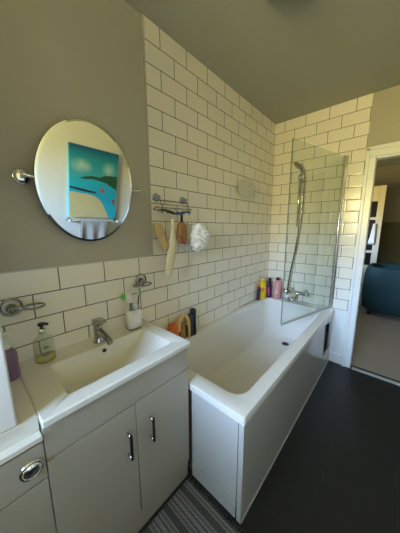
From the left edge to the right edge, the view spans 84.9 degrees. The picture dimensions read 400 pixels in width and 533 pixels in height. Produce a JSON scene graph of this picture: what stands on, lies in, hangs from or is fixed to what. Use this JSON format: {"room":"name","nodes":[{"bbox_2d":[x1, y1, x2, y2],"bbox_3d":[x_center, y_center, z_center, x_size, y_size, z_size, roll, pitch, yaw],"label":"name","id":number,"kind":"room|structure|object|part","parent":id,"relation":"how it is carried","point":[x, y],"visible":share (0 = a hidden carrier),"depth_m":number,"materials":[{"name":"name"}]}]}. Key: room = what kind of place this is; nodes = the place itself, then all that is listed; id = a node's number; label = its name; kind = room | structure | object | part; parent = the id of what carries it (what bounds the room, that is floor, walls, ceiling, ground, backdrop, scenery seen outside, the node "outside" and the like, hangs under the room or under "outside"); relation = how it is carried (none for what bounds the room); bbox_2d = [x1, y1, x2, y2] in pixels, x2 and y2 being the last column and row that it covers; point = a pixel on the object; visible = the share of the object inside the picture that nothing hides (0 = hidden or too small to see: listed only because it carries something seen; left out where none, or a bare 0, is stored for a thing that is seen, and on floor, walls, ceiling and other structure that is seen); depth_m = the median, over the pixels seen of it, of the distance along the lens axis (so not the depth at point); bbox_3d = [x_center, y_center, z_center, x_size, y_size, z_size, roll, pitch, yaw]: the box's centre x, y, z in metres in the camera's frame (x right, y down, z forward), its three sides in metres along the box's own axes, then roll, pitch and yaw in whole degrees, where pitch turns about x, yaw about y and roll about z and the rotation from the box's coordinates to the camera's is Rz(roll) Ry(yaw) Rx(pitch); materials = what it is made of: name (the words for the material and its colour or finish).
{"room":"bathroom","nodes":[
{"label":"bathroom","id":0,"kind":"room"},
{"bbox_2d":[0,0,275,362],"bbox_3d":[-0.580,-0.054,1.099,0.151,2.400,4.075,9,13,41],"label":"wall","id":1,"kind":"structure","parent":0,"point":[181,130],"depth_m":1.13,"materials":[{"name":"white tile"}]},
{"bbox_2d":[0,298,45,316],"bbox_3d":[-0.687,0.155,0.860,0.144,0.075,0.077,-1,10,-5],"label":"holder","id":2,"kind":"object","parent":1,"relation":"attached to","point":[10,308],"visible":1,"depth_m":0.84,"materials":[{"name":"silver metal"}]},
{"bbox_3d":[-0.723,0.165,0.841,0.027,0.038,0.038,9,13,41],"label":"wall plate","id":3,"kind":"part","parent":2,"relation":"part of","materials":[{"name":"silver metal"}]},
{"bbox_2d":[10,118,139,240],"bbox_3d":[-0.490,-0.358,0.965,0.108,0.492,0.516,9,13,41],"label":"oval mirror","id":4,"kind":"object","parent":1,"relation":"attached to","point":[81,176],"visible":1,"depth_m":0.92,"materials":[{"name":"silver metal"}]},
{"bbox_3d":[-0.637,-0.333,0.794,0.024,0.024,0.024,9,13,41],"label":"knob","id":5,"kind":"part","parent":4,"relation":"part of","materials":[{"name":"silver metal"}]},
{"bbox_2d":[37,121,130,238],"bbox_3d":[-0.476,-0.355,0.953,0.071,0.472,0.383,9,13,41],"label":"mirror glass","id":6,"kind":"object","parent":4,"relation":"attached to","point":[84,176],"depth_m":0.92,"materials":[{"name":"silver mirror"}]},
{"bbox_2d":[132,274,151,287],"bbox_3d":[-0.326,0.086,1.222,0.096,0.075,0.121,9,13,41],"label":"holder","id":7,"kind":"object","parent":1,"relation":"attached to","point":[140,280],"visible":1,"depth_m":1.24,"materials":[{"name":"silver metal"}]},
{"bbox_2d":[152,193,191,214],"bbox_3d":[-0.164,-0.378,1.329,0.091,0.120,0.291,9,13,41],"label":"rack","id":8,"kind":"object","parent":1,"relation":"attached to","point":[156,197],"visible":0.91,"depth_m":1.30,"materials":[{"name":"grey metal"}]},
{"bbox_2d":[152,193,160,201],"bbox_3d":[-0.245,-0.403,1.273,0.039,0.050,0.050,9,13,41],"label":"cup","id":9,"kind":"object","parent":8,"relation":"on","point":[156,197],"depth_m":1.26,"materials":[{"name":"grey plastic"}]},
{"bbox_2d":[153,223,168,250],"bbox_3d":[-0.225,-0.170,1.273,0.042,0.163,0.118,5,11,29],"label":"mitt","id":10,"kind":"object","parent":8,"relation":"hanging from","point":[160,234],"visible":0.98,"depth_m":1.26,"materials":[{"name":"beige fabric"}]},
{"bbox_2d":[153,207,175,214],"bbox_3d":[-0.196,-0.313,1.239,0.022,0.033,0.151,9,13,41],"label":"razor","id":11,"kind":"object","parent":8,"relation":"on","point":[154,208],"visible":1,"depth_m":1.22,"materials":[{"name":"black plastic"}]},
{"bbox_3d":[-0.172,-0.396,1.332,0.007,0.007,0.280,9,13,41],"label":"rail","id":12,"kind":"part","parent":8,"relation":"part of","materials":[{"name":"silver metal"}]},
{"bbox_2d":[165,219,175,275],"bbox_3d":[-0.175,-0.111,1.299,0.036,0.336,0.085,9,13,41],"label":"strap","id":13,"kind":"object","parent":8,"relation":"hanging from","point":[170,258],"visible":1,"depth_m":1.29,"materials":[{"name":"beige fabric"}]},
{"bbox_3d":[-0.151,-0.350,1.321,0.007,0.007,0.290,9,13,41],"label":"rail","id":14,"kind":"part","parent":8,"relation":"part of","materials":[{"name":"silver metal"}]},
{"bbox_2d":[177,215,186,243],"bbox_3d":[-0.112,-0.235,1.349,0.036,0.188,0.068,9,13,41],"label":"bath brush","id":15,"kind":"object","parent":8,"relation":"hanging from","point":[181,226],"visible":0.89,"depth_m":1.33,"materials":[{"name":"wood"}]},
{"bbox_2d":[176,211,189,214],"bbox_3d":[-0.102,-0.330,1.342,0.022,0.030,0.111,9,13,41],"label":"razor","id":16,"kind":"object","parent":8,"relation":"on","point":[182,212],"visible":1,"depth_m":1.32,"materials":[{"name":"blue plastic"}]},
{"bbox_2d":[179,197,186,204],"bbox_3d":[-0.103,-0.431,1.428,0.039,0.050,0.050,9,13,41],"label":"cup","id":17,"kind":"object","parent":8,"relation":"on","point":[183,201],"depth_m":1.42,"materials":[{"name":"grey plastic"}]},
{"bbox_2d":[186,214,209,251],"bbox_3d":[-0.013,-0.224,1.478,0.126,0.251,0.215,9,13,41],"label":"bath puff","id":18,"kind":"object","parent":8,"relation":"hanging from","point":[198,237],"visible":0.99,"depth_m":1.44,"materials":[{"name":"white plastic"}]},
{"bbox_2d":[196,293,266,329],"bbox_3d":[0.231,0.433,1.979,0.012,0.011,1.680,9,13,41],"label":"trim","id":19,"kind":"structure","parent":1,"relation":"attached to","point":[266,293],"depth_m":1.98,"materials":[{"name":"white plastic"}]},
{"bbox_2d":[238,179,254,197],"bbox_3d":[0.397,-0.676,1.894,0.113,0.156,0.124,9,13,41],"label":"disc","id":20,"kind":"object","parent":1,"relation":"attached to","point":[246,187],"visible":1,"depth_m":1.88,"materials":[{"name":"white plastic"}]},
{"bbox_2d":[124,0,399,166],"bbox_3d":[1.177,-1.351,1.227,3.200,0.100,6.950,9,13,41],"label":"ceiling","id":21,"kind":"structure","parent":0,"point":[289,59],"depth_m":1.30,"materials":[{"name":"paint"}]},
{"bbox_2d":[138,303,399,532],"bbox_3d":[1.185,1.102,1.657,3.000,0.080,6.750,9,13,41],"label":"floor","id":22,"kind":"structure","parent":0,"point":[337,470],"depth_m":1.29,"materials":[{"name":"tile"}]},
{"bbox_2d":[0,429,55,532],"bbox_3d":[-0.786,0.871,0.607,0.394,0.750,0.578,9,13,41],"label":"furniture","id":23,"kind":"object","parent":22,"relation":"on","point":[26,506],"visible":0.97,"depth_m":0.61,"materials":[{"name":"white wood"}]},
{"bbox_2d":[0,377,39,451],"bbox_3d":[-0.800,0.475,0.549,0.364,0.049,0.578,9,13,41],"label":"countertop","id":24,"kind":"structure","parent":23,"relation":"on","point":[26,415],"depth_m":0.63,"materials":[{"name":"white ceramic"}]},
{"bbox_2d":[0,325,16,433],"bbox_3d":[-0.789,-0.214,0.399,0.307,1.360,0.512,9,13,41],"label":"storage cabinet","id":25,"kind":"object","parent":24,"relation":"on","point":[8,420],"visible":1,"depth_m":0.57,"materials":[{"name":"white plastic"}]},
{"bbox_2d":[2,332,20,381],"bbox_3d":[-0.681,0.318,0.775,0.044,0.180,0.054,9,13,41],"label":"lotion bottle","id":26,"kind":"object","parent":24,"relation":"on","point":[12,359],"visible":0.66,"depth_m":0.77,"materials":[{"name":"plastic"}]},
{"bbox_3d":[-0.676,0.260,0.764,0.036,0.060,0.025,2,10,11],"label":"spout","id":27,"kind":"part","parent":26,"relation":"part of","materials":[{"name":"white plastic"}]},
{"bbox_3d":[-0.657,0.608,0.443,0.019,0.124,0.578,9,13,41],"label":"panel","id":28,"kind":"part","parent":23,"relation":"part of","materials":[{"name":"white wood"}]},
{"bbox_3d":[-0.656,0.918,0.497,0.019,0.494,0.578,9,13,41],"label":"panel","id":29,"kind":"part","parent":23,"relation":"part of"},
{"bbox_2d":[37,326,188,532],"bbox_3d":[-0.387,0.783,1.029,0.411,0.774,0.592,9,13,41],"label":"vanity unit","id":30,"kind":"object","parent":22,"relation":"on","point":[113,461],"visible":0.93,"depth_m":0.85,"materials":[{"name":"wood"}]},
{"bbox_3d":[-0.362,0.830,0.812,0.018,0.540,0.295,9,13,41],"label":"door","id":31,"kind":"part","parent":30,"relation":"part of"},
{"bbox_2d":[19,319,189,427],"bbox_3d":[-0.393,0.427,0.973,0.400,0.104,0.598,9,13,41],"label":"washbasin","id":32,"kind":"object","parent":30,"relation":"on","point":[82,372],"visible":0.97,"depth_m":0.91,"materials":[{"name":"white ceramic"}]},
{"bbox_2d":[32,322,55,363],"bbox_3d":[-0.637,0.306,0.891,0.055,0.163,0.075,9,13,41],"label":"soap dispenser","id":33,"kind":"object","parent":32,"relation":"on","point":[48,356],"visible":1,"depth_m":0.88,"materials":[{"name":"clear plastic"}]},
{"bbox_2d":[92,317,113,344],"bbox_3d":[-0.453,0.303,1.016,0.146,0.125,0.052,9,13,41],"label":"tap","id":34,"kind":"object","parent":32,"relation":"on","point":[100,335],"visible":1,"depth_m":1.02,"materials":[{"name":"silver metal"}]},
{"bbox_3d":[-0.467,0.256,1.020,0.093,0.034,0.042,9,13,41],"label":"lever","id":35,"kind":"part","parent":34,"relation":"part of","materials":[{"name":"silver metal"}]},
{"bbox_3d":[-0.438,0.325,1.008,0.109,0.053,0.036,9,13,41],"label":"spout","id":36,"kind":"part","parent":34,"relation":"part of","materials":[{"name":"silver metal"}]},
{"bbox_2d":[125,307,141,330],"bbox_3d":[-0.358,0.282,1.184,0.054,0.108,0.086,9,13,41],"label":"toothbrush cup","id":37,"kind":"object","parent":32,"relation":"on","point":[133,318],"visible":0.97,"depth_m":1.16,"materials":[{"name":"white plastic"}]},
{"bbox_2d":[121,294,125,310],"bbox_3d":[-0.397,0.233,1.151,0.012,0.184,0.034,9,13,41],"label":"toothbrush","id":38,"kind":"object","parent":37,"relation":"in","point":[122,295],"visible":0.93,"depth_m":1.14,"materials":[{"name":"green plastic"}]},
{"bbox_2d":[126,293,132,311],"bbox_3d":[-0.370,0.232,1.157,0.029,0.182,0.032,9,13,41],"label":"toothpaste tube","id":39,"kind":"object","parent":37,"relation":"in","point":[128,296],"visible":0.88,"depth_m":1.14,"materials":[{"name":"white plastic"}]},
{"bbox_2d":[129,303,132,310],"bbox_3d":[-0.360,0.212,1.144,0.002,0.043,0.019,9,13,41],"label":"print","id":40,"kind":"object","parent":39,"relation":"attached to","point":[130,304],"depth_m":1.14},
{"bbox_2d":[133,303,137,310],"bbox_3d":[-0.346,0.259,1.181,0.024,0.122,0.024,9,13,41],"label":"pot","id":41,"kind":"object","parent":37,"relation":"in","point":[135,305],"visible":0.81,"depth_m":1.17,"materials":[{"name":"white plastic"}]},
{"bbox_2d":[137,288,140,305],"bbox_3d":[-0.336,0.218,1.199,0.015,0.196,0.032,9,13,41],"label":"toothbrush","id":42,"kind":"object","parent":37,"relation":"in","point":[139,289],"visible":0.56,"depth_m":1.19,"materials":[{"name":"green plastic"}]},
{"bbox_3d":[-0.264,0.481,0.863,0.018,0.119,0.592,9,13,41],"label":"fascia panel","id":43,"kind":"part","parent":30,"relation":"part of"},
{"bbox_3d":[-0.264,0.704,0.848,0.008,0.114,0.010,9,13,41],"label":"handle","id":44,"kind":"part","parent":30,"relation":"part of","materials":[{"name":"metal"}]},
{"bbox_3d":[-0.195,0.690,0.924,0.008,0.114,0.010,9,13,41],"label":"handle","id":45,"kind":"part","parent":30,"relation":"part of","materials":[{"name":"metal"}]},
{"bbox_3d":[-0.164,0.791,1.030,0.018,0.540,0.294,9,13,41],"label":"door","id":46,"kind":"part","parent":30,"relation":"part of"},
{"bbox_2d":[142,476,244,532],"bbox_3d":[-0.009,1.221,0.733,0.688,0.011,0.650,9,13,41],"label":"bath rug","id":47,"kind":"object","parent":22,"relation":"on","point":[188,510],"visible":1,"depth_m":1.02,"materials":[{"name":"grey fabric"}]},
{"bbox_2d":[186,295,333,523],"bbox_3d":[0.489,0.753,1.796,0.699,0.562,1.686,9,13,41],"label":"bathtub","id":48,"kind":"object","parent":22,"relation":"on","point":[251,377],"visible":0.88,"depth_m":1.31,"materials":[{"name":"white plastic"}]},
{"bbox_2d":[167,322,178,335],"bbox_3d":[-0.182,0.451,1.466,0.062,0.155,0.094,9,13,41],"label":"sponge","id":49,"kind":"object","parent":48,"relation":"on","point":[172,328],"visible":0.52,"depth_m":1.44,"materials":[{"name":"orange"}]},
{"bbox_2d":[175,313,190,338],"bbox_3d":[-0.119,0.421,1.526,0.039,0.190,0.117,9,13,41],"label":"brush","id":50,"kind":"object","parent":48,"relation":"on","point":[184,329],"visible":0.89,"depth_m":1.52,"materials":[{"name":"beige wood"}]},
{"bbox_2d":[188,308,195,335],"bbox_3d":[-0.059,0.404,1.597,0.044,0.198,0.056,9,13,41],"label":"bottle","id":51,"kind":"object","parent":48,"relation":"on","point":[192,315],"visible":0.75,"depth_m":1.58,"materials":[{"name":"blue plastic"}]},
{"bbox_3d":[0.065,0.861,1.064,0.278,0.435,0.013,9,13,41],"label":"panel","id":52,"kind":"part","parent":48,"relation":"part of","materials":[{"name":"white plastic"}]},
{"bbox_3d":[0.181,0.920,0.970,0.025,0.522,0.020,9,13,41],"label":"corner post","id":53,"kind":"part","parent":48,"relation":"part of","materials":[{"name":"white plastic"}]},
{"bbox_2d":[257,284,259,299],"bbox_3d":[0.634,0.279,2.368,0.032,0.174,0.046,9,13,41],"label":"shampoo bottle","id":54,"kind":"object","parent":48,"relation":"on","point":[258,287],"visible":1,"depth_m":2.35,"materials":[{"name":"purple plastic"}]},
{"bbox_2d":[260,279,265,298],"bbox_3d":[0.692,0.245,2.417,0.069,0.223,0.102,9,13,41],"label":"shampoo bottle","id":55,"kind":"object","parent":48,"relation":"on","point":[262,283],"visible":0.9,"depth_m":2.38,"materials":[{"name":"yellow plastic"}]},
{"bbox_2d":[267,277,271,296],"bbox_3d":[0.785,0.234,2.481,0.048,0.224,0.072,9,13,41],"label":"shampoo bottle","id":56,"kind":"object","parent":48,"relation":"on","point":[269,283],"visible":1,"depth_m":2.46,"materials":[{"name":"purple plastic"}]},
{"bbox_2d":[273,277,281,298],"bbox_3d":[0.860,0.236,2.427,0.078,0.237,0.100,9,13,41],"label":"shampoo bottle","id":57,"kind":"object","parent":48,"relation":"on","point":[277,283],"visible":1,"depth_m":2.40,"materials":[{"name":"pink plastic"}]},
{"bbox_3d":[0.746,1.065,1.614,0.005,0.009,1.670,9,13,41],"label":"floor trim","id":58,"kind":"part","parent":48,"relation":"part of","materials":[{"name":"white plastic"}]},
{"bbox_3d":[0.740,0.811,1.580,0.016,0.521,1.678,9,13,41],"label":"panel","id":59,"kind":"part","parent":48,"relation":"part of","materials":[{"name":"white plastic"}]},
{"bbox_2d":[359,185,386,302],"bbox_3d":[2.683,-0.358,3.915,0.800,1.995,0.040,9,13,41],"label":"door","id":60,"kind":"structure","parent":22,"relation":"on","point":[379,193],"depth_m":3.62,"materials":[{"name":"beige paint"}]},
{"bbox_3d":[2.684,0.216,4.016,0.630,0.400,0.016,9,13,41],"label":"panel","id":61,"kind":"part","parent":60,"relation":"part of","materials":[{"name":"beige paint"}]},
{"bbox_3d":[2.683,-0.163,3.949,0.630,0.210,0.006,9,13,41],"label":"pane","id":62,"kind":"part","parent":60,"relation":"part of","materials":[{"name":"black glass"}]},
{"bbox_3d":[2.682,-0.559,3.879,0.630,0.505,0.006,9,13,41],"label":"pane","id":63,"kind":"part","parent":60,"relation":"part of","materials":[{"name":"white glass"}]},
{"bbox_2d":[368,224,375,243],"bbox_3d":[2.871,-0.543,3.653,0.088,0.340,0.016,9,13,41],"label":"cloth","id":64,"kind":"object","parent":60,"relation":"hanging from","point":[372,235],"visible":1,"depth_m":3.65,"materials":[{"name":"white fabric"}]},
{"bbox_3d":[2.680,-0.978,3.805,0.630,0.255,0.006,9,13,41],"label":"pane","id":65,"kind":"part","parent":60,"relation":"part of","materials":[{"name":"black glass"}]},
{"bbox_2d":[362,263,399,316],"bbox_3d":[3.026,0.377,3.336,0.880,0.755,0.700,9,13,41],"label":"armchair","id":66,"kind":"object","parent":22,"relation":"on","point":[381,281],"visible":1,"depth_m":3.22,"materials":[{"name":"teal fabric"}]},
{"bbox_2d":[268,85,399,359],"bbox_3d":[1.459,-0.209,1.946,2.030,2.400,0.067,9,13,41],"label":"wall","id":67,"kind":"structure","parent":0,"point":[322,138],"depth_m":2.10,"materials":[{"name":"white tile"}]},
{"bbox_2d":[287,162,304,300],"bbox_3d":[0.968,-0.317,2.218,0.104,1.383,0.168,9,13,41],"label":"shower","id":68,"kind":"object","parent":67,"relation":"attached to","point":[297,165],"visible":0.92,"depth_m":2.17,"materials":[{"name":"silver metal"}]},
{"bbox_3d":[0.987,-0.662,2.193,0.019,0.510,0.019,9,13,41],"label":"riser rail","id":69,"kind":"part","parent":68,"relation":"part of","materials":[{"name":"silver metal"}]},
{"bbox_2d":[284,287,309,300],"bbox_3d":[0.989,0.290,2.276,0.256,0.088,0.214,9,13,41],"label":"mixer","id":70,"kind":"object","parent":67,"relation":"attached to","point":[291,290],"visible":1,"depth_m":2.27,"materials":[{"name":"silver metal"}]},
{"bbox_2d":[280,138,348,325],"bbox_3d":[0.973,-0.247,1.831,0.775,1.392,0.036,-7,12,-33],"label":"screen","id":71,"kind":"object","parent":67,"relation":"attached to","point":[346,157],"visible":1,"depth_m":1.97,"materials":[{"name":"clear glass"}]},
{"bbox_2d":[330,352,341,363],"bbox_3d":[1.358,0.916,2.189,0.095,0.100,0.008,9,13,41],"label":"baseboard","id":72,"kind":"structure","parent":67,"relation":"attached to","point":[334,357],"depth_m":2.19,"materials":[{"name":"white wood"}]},
{"bbox_2d":[341,141,399,385],"bbox_3d":[1.750,0.041,1.709,0.914,1.988,0.092,9,13,41],"label":"door frame","id":73,"kind":"structure","parent":67,"relation":"in","point":[389,150],"depth_m":1.92,"materials":[{"name":"white wood"}]},
{"bbox_3d":[1.417,0.003,1.967,0.072,1.976,0.034,9,13,41],"label":"architrave","id":74,"kind":"part","parent":73,"relation":"part of","materials":[{"name":"white wood"}]},
{"bbox_3d":[1.728,-0.893,1.524,0.914,0.083,0.034,9,13,41],"label":"head architrave","id":75,"kind":"part","parent":73,"relation":"part of","materials":[{"name":"white wood"}]},
{"bbox_2d":[374,164,399,263],"bbox_3d":[3.467,-0.566,3.945,3.200,2.400,0.112,9,13,41],"label":"wall","id":76,"kind":"structure","parent":0,"point":[389,244],"depth_m":3.89,"materials":[{"name":"paint"}]}
]}

